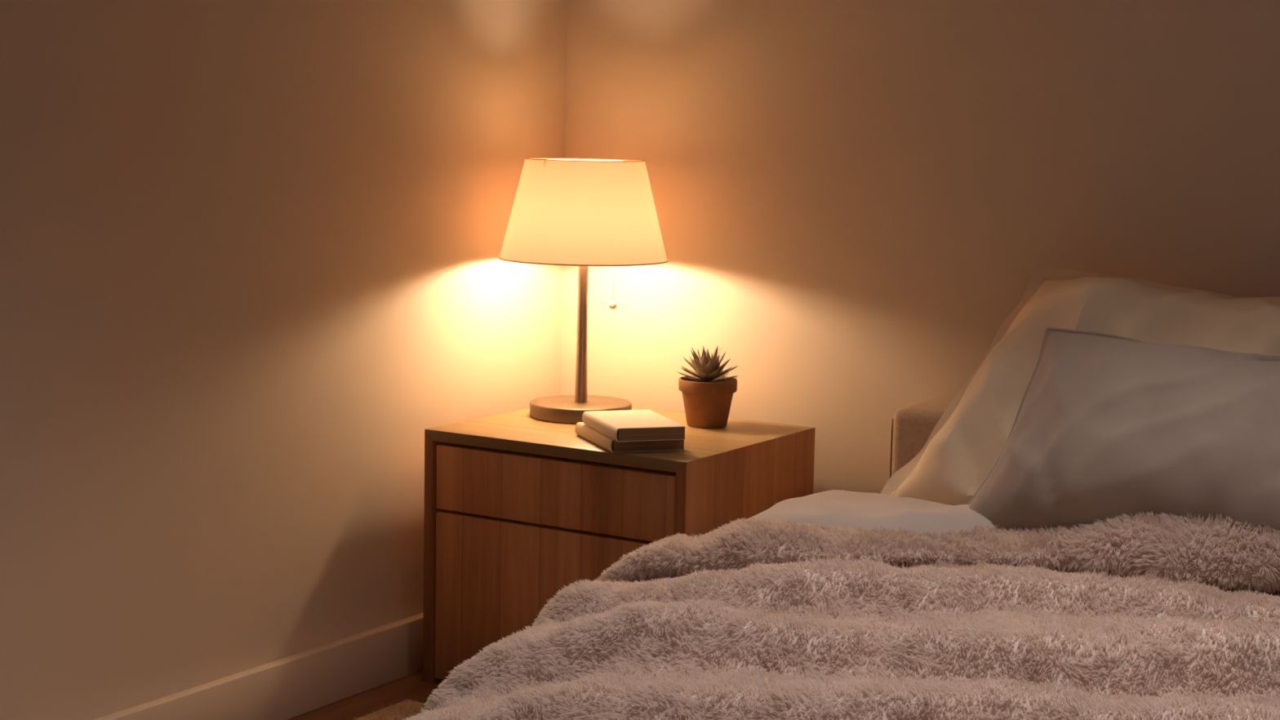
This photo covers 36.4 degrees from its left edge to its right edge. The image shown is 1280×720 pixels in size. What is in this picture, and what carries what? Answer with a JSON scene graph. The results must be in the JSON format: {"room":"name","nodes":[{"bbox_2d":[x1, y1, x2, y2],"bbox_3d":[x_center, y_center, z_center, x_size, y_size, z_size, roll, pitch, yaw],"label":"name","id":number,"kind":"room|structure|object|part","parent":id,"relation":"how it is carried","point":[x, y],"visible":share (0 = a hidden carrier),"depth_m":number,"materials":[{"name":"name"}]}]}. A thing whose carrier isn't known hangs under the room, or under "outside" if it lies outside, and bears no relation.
{"room":"bedroom","nodes":[
{"label":"bedroom","id":0,"kind":"room"},
{"bbox_2d":[0,0,566,719],"bbox_3d":[-1.317,-0.440,2.451,0.120,2.420,4.425,6,8,32],"label":"wall","id":1,"kind":"structure","parent":0,"point":[250,251],"depth_m":3.40,"materials":[{"name":"paint"}]},
{"bbox_2d":[94,612,423,719],"bbox_3d":[-1.311,0.718,2.504,0.026,0.109,4.305,6,8,32],"label":"baseboard","id":2,"kind":"structure","parent":1,"relation":"attached to","point":[288,687],"depth_m":3.59,"materials":[{"name":"paint"}]},
{"bbox_2d":[287,670,444,719],"bbox_3d":[0.767,1.015,1.305,5.095,0.100,4.425,6,8,32],"label":"floor","id":3,"kind":"structure","parent":0,"point":[413,686],"depth_m":3.69,"materials":[{"name":"brown wood"}]},
{"bbox_2d":[353,697,428,719],"bbox_3d":[0.161,0.831,2.243,2.535,0.010,1.800,6,8,32],"label":"rug","id":4,"kind":"object","parent":3,"relation":"on","point":[405,708],"visible":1,"depth_m":3.58,"materials":[{"name":"brown carpet"}]},
{"bbox_2d":[889,395,955,477],"bbox_3d":[0.657,0.523,2.411,1.600,0.580,2.285,6,8,32],"label":"bed","id":5,"kind":"object","parent":4,"relation":"on","point":[912,426],"visible":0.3,"depth_m":3.53,"materials":[{"name":"beige fabric"}]},
{"bbox_2d":[422,407,815,682],"bbox_3d":[-0.038,0.382,3.846,0.586,0.500,0.505,6,8,32],"label":"nightstand","id":6,"kind":"object","parent":3,"relation":"on","point":[520,508],"visible":0.54,"depth_m":3.67,"materials":[{"name":"brown wood"}]},
{"bbox_3d":[-0.278,0.359,3.994,0.021,0.500,0.505,6,8,32],"label":"panel","id":7,"kind":"part","parent":6,"relation":"part of","materials":[{"name":"brown wood"}]},
{"bbox_3d":[-0.076,0.463,3.794,0.536,0.330,0.357,6,8,32],"label":"drawer","id":8,"kind":"part","parent":6,"relation":"part of","materials":[{"name":"brown wood"}]},
{"bbox_3d":[-0.071,0.231,3.765,0.536,0.124,0.357,6,8,32],"label":"drawer","id":9,"kind":"part","parent":6,"relation":"part of","materials":[{"name":"brown wood"}]},
{"bbox_2d":[498,157,667,423],"bbox_3d":[-0.115,-0.143,3.923,0.340,0.520,0.340,6,8,32],"label":"table lamp","id":10,"kind":"object","parent":6,"relation":"on","point":[583,213],"visible":0.99,"depth_m":3.79,"materials":[{"name":"beige fabric"}]},
{"bbox_3d":[-0.117,-0.058,3.933,0.026,0.288,0.026,6,8,32],"label":"stem","id":11,"kind":"part","parent":10,"relation":"part of","materials":[{"name":"brown wood"}]},
{"bbox_3d":[-0.112,-0.302,3.903,0.337,0.199,0.337,6,8,32],"label":"lamp shade","id":12,"kind":"part","parent":10,"relation":"part of","materials":[{"name":"beige fabric"}]},
{"bbox_3d":[-0.114,-0.203,3.916,0.340,0.003,0.340,8,10,44],"label":"edge trim","id":13,"kind":"part","parent":10,"relation":"part of","materials":[{"name":"beige fabric"}]},
{"bbox_3d":[-0.110,-0.400,3.891,0.240,0.002,0.240,5,8,30],"label":"edge trim","id":14,"kind":"part","parent":10,"relation":"part of","materials":[{"name":"beige fabric"}]},
{"bbox_3d":[-0.076,-0.169,3.918,0.049,0.102,0.003,1,7,2],"label":"pull cord","id":15,"kind":"part","parent":10,"relation":"part of","materials":[{"name":"fabric"}]},
{"bbox_3d":[-0.033,0.144,3.816,0.586,0.021,0.505,6,8,32],"label":"panel","id":16,"kind":"part","parent":6,"relation":"part of","materials":[{"name":"brown wood"}]},
{"bbox_2d":[574,422,684,453],"bbox_3d":[-0.021,0.142,3.648,0.144,0.024,0.205,-1,7,-20],"label":"book","id":17,"kind":"object","parent":6,"relation":"on","point":[583,430],"visible":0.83,"depth_m":3.56,"materials":[{"name":"beige paper"}]},
{"bbox_2d":[582,409,685,441],"bbox_3d":[-0.014,0.121,3.616,0.134,0.024,0.208,-1,7,-18],"label":"book","id":18,"kind":"object","parent":17,"relation":"on","point":[626,425],"visible":1,"depth_m":3.55,"materials":[{"name":"beige paper"}]},
{"bbox_2d":[676,345,738,428],"bbox_3d":[0.136,0.050,3.859,0.127,0.162,0.119,6,8,32],"label":"potted succulent","id":19,"kind":"object","parent":6,"relation":"on","point":[707,393],"visible":1,"depth_m":3.83,"materials":[{"name":"orange ceramic"}]},
{"bbox_3d":[0.202,0.405,3.698,0.021,0.500,0.505,6,8,32],"label":"panel","id":20,"kind":"part","parent":6,"relation":"part of","materials":[{"name":"brown wood"}]},
{"bbox_2d":[678,376,737,428],"bbox_3d":[0.134,0.084,3.863,0.116,0.094,0.116,6,8,32],"label":"pot","id":21,"kind":"object","parent":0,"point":[707,400],"depth_m":3.83,"materials":[{"name":"ceramic"}]},
{"bbox_2d":[560,0,1279,493],"bbox_3d":[1.983,-0.431,2.935,4.975,2.420,0.120,6,8,32],"label":"wall","id":22,"kind":"structure","parent":0,"point":[854,199],"depth_m":3.82,"materials":[{"name":"paint"}]},
{"bbox_3d":[0.593,0.558,2.322,1.420,0.100,1.991,6,8,32],"label":"mattress","id":23,"kind":"object","parent":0,"visible":0},
{"bbox_2d":[746,489,999,536],"bbox_3d":[0.583,0.525,2.322,1.677,0.390,1.988,6,8,32],"label":"sheet","id":24,"kind":"object","parent":23,"relation":"on","point":[833,508],"visible":0.18,"depth_m":3.08,"materials":[{"name":"white fabric"}]},
{"bbox_2d":[402,511,1279,719],"bbox_3d":[0.514,0.534,2.267,1.834,0.472,1.949,6,8,32],"label":"blanket","id":25,"kind":"object","parent":24,"relation":"on","point":[1149,617],"visible":0.99,"depth_m":2.48,"materials":[{"name":"fabric"}]},
{"bbox_2d":[880,264,1279,505],"bbox_3d":[0.847,0.101,3.226,0.850,0.464,0.418,6,8,33],"label":"pillow","id":26,"kind":"object","parent":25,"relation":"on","point":[963,447],"visible":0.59,"depth_m":3.25,"materials":[{"name":"beige fabric"}]},
{"bbox_2d":[967,327,1279,537],"bbox_3d":[0.845,0.156,2.983,0.738,0.352,0.286,6,8,32],"label":"pillow","id":27,"kind":"object","parent":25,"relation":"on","point":[1104,425],"visible":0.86,"depth_m":2.94,"materials":[{"name":"beige fabric"}]}
]}

